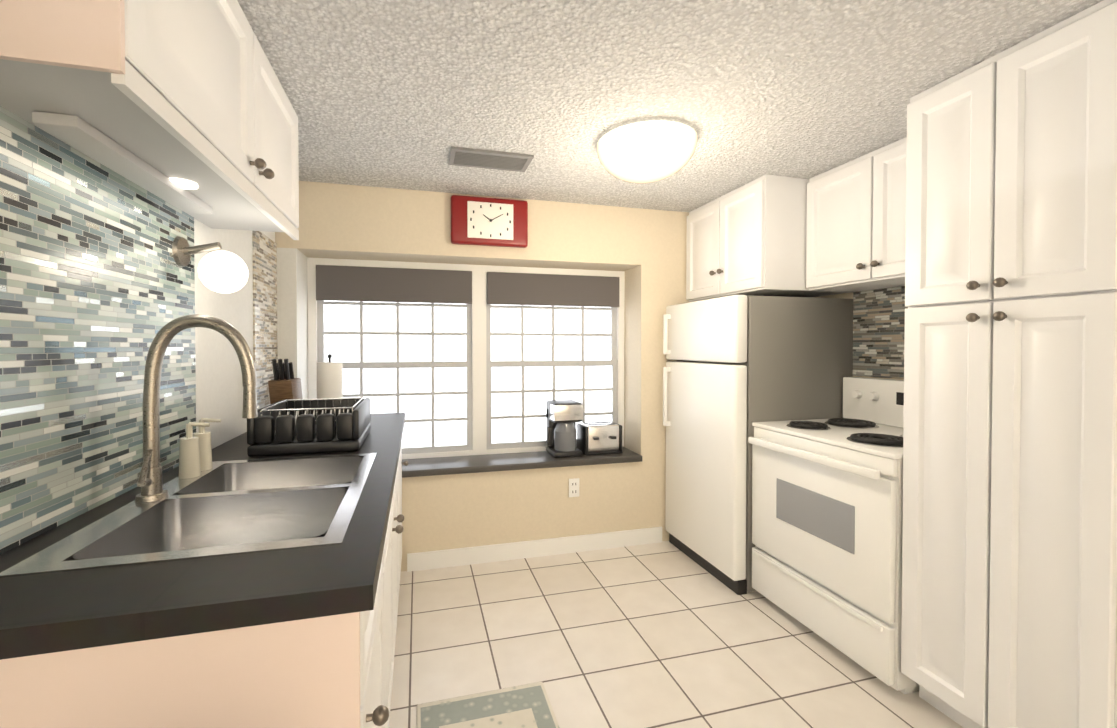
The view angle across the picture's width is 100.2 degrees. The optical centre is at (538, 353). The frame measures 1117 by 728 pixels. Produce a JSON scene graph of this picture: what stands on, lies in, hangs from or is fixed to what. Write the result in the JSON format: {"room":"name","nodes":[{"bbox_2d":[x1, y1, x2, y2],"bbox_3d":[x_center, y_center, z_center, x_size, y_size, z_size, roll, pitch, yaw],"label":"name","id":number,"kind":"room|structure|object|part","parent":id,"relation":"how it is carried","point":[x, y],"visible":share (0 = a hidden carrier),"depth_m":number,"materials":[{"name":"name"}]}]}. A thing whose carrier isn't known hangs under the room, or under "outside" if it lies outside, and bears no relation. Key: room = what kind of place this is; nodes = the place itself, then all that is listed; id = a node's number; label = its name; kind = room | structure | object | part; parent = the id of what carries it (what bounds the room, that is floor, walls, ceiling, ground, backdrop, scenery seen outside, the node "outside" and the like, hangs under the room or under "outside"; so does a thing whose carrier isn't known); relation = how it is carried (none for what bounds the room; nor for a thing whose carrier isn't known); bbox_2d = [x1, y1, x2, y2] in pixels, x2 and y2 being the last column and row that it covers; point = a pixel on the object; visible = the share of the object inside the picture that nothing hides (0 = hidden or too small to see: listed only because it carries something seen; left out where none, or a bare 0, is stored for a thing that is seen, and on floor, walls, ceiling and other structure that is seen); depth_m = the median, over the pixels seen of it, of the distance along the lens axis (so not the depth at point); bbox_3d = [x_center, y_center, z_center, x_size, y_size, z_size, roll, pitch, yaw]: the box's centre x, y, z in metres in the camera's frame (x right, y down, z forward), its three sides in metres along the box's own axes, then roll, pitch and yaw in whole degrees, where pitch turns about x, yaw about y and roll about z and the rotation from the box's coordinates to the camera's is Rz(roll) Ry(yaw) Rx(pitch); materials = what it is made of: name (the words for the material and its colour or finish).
{"room":"kitchen","nodes":[
{"label":"kitchen","id":0,"kind":"room"},
{"bbox_2d":[176,219,274,498],"bbox_3d":[-0.884,0.192,0.286,0.100,2.185,4.756,0,1,-14],"label":"wall","id":1,"kind":"structure","parent":0,"point":[219,389],"depth_m":1.82,"materials":[{"name":"white paint"}]},
{"bbox_2d":[0,106,195,554],"bbox_3d":[-0.994,-0.273,0.920,0.008,1.268,1.350,0,1,-14],"label":"backsplash","id":2,"kind":"structure","parent":1,"relation":"attached to","point":[97,288],"depth_m":1.03,"materials":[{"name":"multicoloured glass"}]},
{"bbox_2d":[172,236,248,292],"bbox_3d":[-1.046,-0.282,1.500,0.197,0.177,0.136,0,1,-14],"label":"wall sconce","id":3,"kind":"object","parent":2,"relation":"attached to","point":[222,271],"visible":1,"depth_m":1.47,"materials":[{"name":"white glass"}]},
{"bbox_3d":[-1.016,-0.262,1.508,0.136,0.136,0.136,0,1,-14],"label":"globe","id":4,"kind":"part","parent":3,"relation":"part of"},
{"bbox_2d":[0,0,298,239],"bbox_3d":[-0.901,-0.668,1.217,0.333,0.486,1.110,0,1,-14],"label":"upper cabinet","id":5,"kind":"object","parent":1,"relation":"attached to","point":[185,106],"visible":1,"depth_m":0.95,"materials":[{"name":"white paint"}]},
{"bbox_3d":[-0.783,-0.668,0.680,0.294,0.471,0.011,0,1,-14],"label":"panel","id":6,"kind":"part","parent":5,"relation":"part of","materials":[{"name":"beige wood"}]},
{"bbox_2d":[170,178,197,189],"bbox_3d":[-0.943,-0.448,1.235,0.069,0.008,0.070,0,1,-14],"label":"puck light","id":7,"kind":"object","parent":5,"relation":"on","point":[175,183],"depth_m":1.22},
{"bbox_3d":[-0.789,-0.445,1.255,0.018,0.039,1.098,0,1,-14],"label":"light rail","id":8,"kind":"part","parent":5,"relation":"part of","materials":[{"name":"white paint"}]},
{"bbox_2d":[252,231,277,409],"bbox_3d":[-1.357,-0.121,2.328,0.008,0.925,0.355,0,1,-14],"label":"mosaic strip","id":9,"kind":"object","parent":1,"relation":"attached to","point":[265,351],"visible":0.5,"depth_m":2.29,"materials":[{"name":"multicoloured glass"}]},
{"bbox_2d":[277,248,301,386],"bbox_3d":[-1.369,0.071,2.564,0.103,1.275,0.100,0,1,-14],"label":"wall pier","id":10,"kind":"object","parent":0,"point":[289,304],"visible":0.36,"depth_m":2.52,"materials":[{"name":"white paint"}]},
{"bbox_2d":[301,253,307,398],"bbox_3d":[-1.417,0.018,2.757,0.100,1.375,0.300,0,1,-14],"label":"wall","id":11,"kind":"structure","parent":0,"point":[304,321],"depth_m":2.70,"materials":[{"name":"white paint"}]},
{"bbox_2d":[301,252,633,270],"bbox_3d":[-0.382,-0.623,3.016,2.040,0.100,0.300,0,1,-14],"label":"soffit","id":12,"kind":"structure","parent":0,"point":[430,260],"depth_m":2.91,"materials":[{"name":"beige paint"}]},
{"bbox_2d":[275,181,688,570],"bbox_3d":[0.065,0.156,2.936,3.065,2.185,0.100,0,1,-14],"label":"wall","id":13,"kind":"structure","parent":0,"point":[352,219],"depth_m":2.88,"materials":[{"name":"beige paint"}]},
{"bbox_2d":[451,195,527,247],"bbox_3d":[-0.284,-0.774,2.748,0.455,0.280,0.063,0,1,-14],"label":"wall clock","id":14,"kind":"object","parent":13,"relation":"attached to","point":[485,221],"visible":0.98,"depth_m":2.72,"materials":[{"name":"red plastic"}]},
{"bbox_2d":[407,527,661,571],"bbox_3d":[0.032,1.199,2.882,1.620,0.100,0.013,0,1,-14],"label":"baseboard","id":15,"kind":"structure","parent":13,"relation":"attached to","point":[427,560],"depth_m":2.85,"materials":[{"name":"white wood"}]},
{"bbox_2d":[569,478,578,496],"bbox_3d":[0.224,0.844,2.930,0.070,0.116,0.008,0,1,-14],"label":"wall outlet","id":16,"kind":"object","parent":13,"relation":"attached to","point":[573,487],"visible":1,"depth_m":2.93,"materials":[{"name":"white plastic"}]},
{"bbox_2d":[624,268,633,451],"bbox_3d":[0.654,0.011,3.293,0.100,1.375,0.300,0,1,-14],"label":"wall","id":17,"kind":"structure","parent":0,"point":[629,367],"depth_m":3.21,"materials":[{"name":"beige paint"}]},
{"bbox_2d":[237,0,1102,211],"bbox_3d":[0.648,-0.945,0.667,3.265,0.080,4.756,0,1,-14],"label":"ceiling","id":18,"kind":"structure","parent":0,"point":[402,94],"depth_m":1.56,"materials":[{"name":"white paint"}]},
{"bbox_2d":[448,146,533,171],"bbox_3d":[-0.229,-0.921,2.224,0.380,0.012,0.190,0,1,-14],"label":"ceiling vent","id":19,"kind":"object","parent":18,"relation":"in","point":[481,158],"visible":1,"depth_m":2.21,"materials":[{"name":"grey metal"}]},
{"bbox_2d":[596,120,697,183],"bbox_3d":[0.469,-0.841,2.039,0.430,0.166,0.430,0,1,-14],"label":"ceiling light","id":20,"kind":"object","parent":18,"relation":"attached to","point":[644,152],"visible":1,"depth_m":1.91,"materials":[{"name":"white glass"}]},
{"bbox_2d":[389,541,962,727],"bbox_3d":[0.610,1.317,0.843,3.265,0.080,5.056,0,1,-14],"label":"floor","id":21,"kind":"structure","parent":0,"point":[665,634],"depth_m":1.98,"materials":[{"name":"tile"}]},
{"bbox_2d":[0,494,395,727],"bbox_3d":[-0.718,0.836,1.148,0.643,0.874,0.997,0,1,-14],"label":"base cabinet","id":22,"kind":"object","parent":21,"relation":"on","point":[329,666],"depth_m":0.69,"materials":[{"name":"white paint"}]},
{"bbox_3d":[-0.596,0.843,0.670,0.641,0.873,0.011,0,1,-14],"label":"panel","id":23,"kind":"part","parent":22,"relation":"part of","materials":[{"name":"beige wood"}]},
{"bbox_2d":[0,413,403,649],"bbox_3d":[-0.832,0.373,1.620,0.663,0.040,1.996,0,1,-14],"label":"countertop","id":24,"kind":"structure","parent":22,"relation":"on","point":[69,605],"depth_m":0.74,"materials":[{"name":"black stone"}]},
{"bbox_2d":[0,450,379,577],"bbox_3d":[-0.724,0.437,1.196,0.524,0.165,0.774,0,1,-14],"label":"sink","id":25,"kind":"object","parent":24,"relation":"in","point":[294,501],"depth_m":1.16,"materials":[{"name":"silver metal"}]},
{"bbox_2d":[128,314,259,501],"bbox_3d":[-0.846,0.129,1.153,0.264,0.451,0.088,0,1,-14],"label":"faucet","id":26,"kind":"object","parent":24,"relation":"on","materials":[{"name":"silver metal"}]},
{"bbox_2d":[268,359,302,403],"bbox_3d":[-1.216,0.183,2.259,0.100,0.319,0.253,0,1,-14],"label":"knife block","id":27,"kind":"object","parent":24,"relation":"on","point":[284,384],"visible":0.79,"depth_m":2.16,"materials":[{"name":"brown wood"}]},
{"bbox_2d":[247,398,370,456],"bbox_3d":[-0.865,0.272,1.823,0.360,0.154,0.420,0,1,-14],"label":"dish rack","id":28,"kind":"object","parent":24,"relation":"on","point":[299,426],"visible":1,"depth_m":1.65,"materials":[{"name":"black plastic"}]},
{"bbox_2d":[317,354,342,398],"bbox_3d":[-1.083,0.172,2.426,0.150,0.337,0.150,0,1,-14],"label":"paper towel holder","id":29,"kind":"object","parent":24,"relation":"on","point":[329,379],"visible":0.52,"depth_m":2.38,"materials":[{"name":"white paper"}]},
{"bbox_2d":[396,470,401,627],"bbox_3d":[-0.904,0.826,1.866,0.643,0.874,0.488,0,1,-14],"label":"base cabinet","id":30,"kind":"object","parent":21,"relation":"on","point":[398,540],"depth_m":2.12,"materials":[{"name":"white paint"}]},
{"bbox_2d":[400,446,403,537],"bbox_3d":[-1.028,0.820,2.346,0.643,0.874,0.503,0,1,-14],"label":"base cabinet","id":31,"kind":"object","parent":21,"relation":"on","point":[401,516],"depth_m":2.46,"materials":[{"name":"white paint"}]},
{"bbox_2d":[417,682,558,727],"bbox_3d":[-0.113,1.264,1.355,0.465,0.012,0.770,0,1,-14],"label":"kitchen rug","id":32,"kind":"object","parent":21,"relation":"on","point":[526,706],"visible":1,"depth_m":1.64,"materials":[{"name":"fabric"}]},
{"bbox_2d":[663,295,852,594],"bbox_3d":[1.263,0.471,2.824,0.797,1.558,0.704,0,1,-14],"label":"refrigerator","id":33,"kind":"object","parent":21,"relation":"on","point":[737,368],"visible":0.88,"depth_m":2.52,"materials":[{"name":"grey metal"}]},
{"bbox_2d":[748,377,918,693],"bbox_3d":[1.490,0.697,2.131,0.707,1.125,0.746,0,1,-14],"label":"stove","id":34,"kind":"object","parent":21,"relation":"on","point":[827,507],"visible":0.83,"depth_m":1.97,"materials":[{"name":"white metal"}]},
{"bbox_2d":[901,0,1116,727],"bbox_3d":[1.670,0.177,1.500,0.670,2.183,0.541,0,1,-14],"label":"pantry cabinet","id":35,"kind":"object","parent":21,"relation":"on","point":[1009,574],"visible":1,"depth_m":1.37,"materials":[{"name":"white paint"}]},
{"bbox_2d":[812,286,903,379],"bbox_3d":[2.180,0.181,1.078,0.100,2.185,4.756,0,1,-14],"label":"wall","id":36,"kind":"structure","parent":0,"point":[846,295],"depth_m":2.62,"materials":[{"name":"beige paint"}]},
{"bbox_2d":[686,174,850,301],"bbox_3d":[1.340,-0.637,2.831,0.637,0.593,0.708,0,1,-14],"label":"upper cabinet","id":37,"kind":"object","parent":36,"relation":"attached to","point":[748,239],"visible":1,"depth_m":2.52,"materials":[{"name":"white paint"}]},
{"bbox_2d":[806,137,906,291],"bbox_3d":[1.654,-0.627,2.157,0.367,0.593,0.746,0,1,-14],"label":"upper cabinet","id":38,"kind":"object","parent":36,"relation":"attached to","point":[856,227],"visible":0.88,"depth_m":2.20,"materials":[{"name":"white paint"}]},
{"bbox_2d":[853,286,907,378],"bbox_3d":[1.830,-0.101,2.210,0.008,0.459,0.751,0,1,-14],"label":"backsplash","id":39,"kind":"structure","parent":36,"relation":"attached to","point":[878,329],"depth_m":2.42,"materials":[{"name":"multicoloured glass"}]},
{"bbox_3d":[-0.382,0.752,3.035,2.040,0.100,0.300,0,1,-14],"label":"wall","id":40,"kind":"structure","parent":0,"visible":0},
{"bbox_2d":[307,257,624,458],"bbox_3d":[-0.387,0.044,3.047,2.036,1.231,0.095,0,1,-14],"label":"window unit","id":41,"kind":"structure","parent":40,"relation":"in","point":[478,290],"depth_m":3.02,"materials":[{"name":"white"}]},
{"bbox_2d":[316,265,471,303],"bbox_3d":[-0.871,-0.420,2.877,0.918,0.208,0.020,0,1,-14],"label":"shade","id":42,"kind":"object","parent":41,"relation":"attached to","point":[368,283],"depth_m":2.86,"materials":[{"name":"grey fabric"}]},
{"bbox_2d":[487,272,618,306],"bbox_3d":[0.115,-0.423,3.132,0.918,0.208,0.020,0,1,-14],"label":"shade","id":43,"kind":"object","parent":41,"relation":"attached to","point":[503,288],"depth_m":3.12,"materials":[{"name":"grey fabric"}]},
{"bbox_2d":[402,447,641,477],"bbox_3d":[-0.352,0.683,2.922,2.036,0.038,0.328,0,1,-14],"label":"window sill","id":44,"kind":"structure","parent":40,"relation":"on","point":[417,467],"depth_m":2.87,"materials":[{"name":"grey stone"}]},
{"bbox_2d":[546,400,582,457],"bbox_3d":[0.154,0.488,3.060,0.222,0.345,0.202,0,1,-14],"label":"coffee maker","id":45,"kind":"object","parent":44,"relation":"on","point":[563,417],"visible":1,"depth_m":2.98,"materials":[{"name":"silver plastic"}]},
{"bbox_2d":[577,421,621,454],"bbox_3d":[0.411,0.564,3.123,0.260,0.192,0.194,0,1,-14],"label":"toaster","id":46,"kind":"object","parent":44,"relation":"on","point":[598,438],"visible":0.92,"depth_m":3.06,"materials":[{"name":"silver metal"}]},
{"label":"outside","id":47,"kind":"structure","parent":0,"visible":0},
{"bbox_2d":[324,301,611,447],"bbox_3d":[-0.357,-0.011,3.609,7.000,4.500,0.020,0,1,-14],"label":"window panes","id":48,"kind":"structure","parent":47,"point":[376,348],"depth_m":3.54,"materials":[{"name":"clear glass"}]}
]}

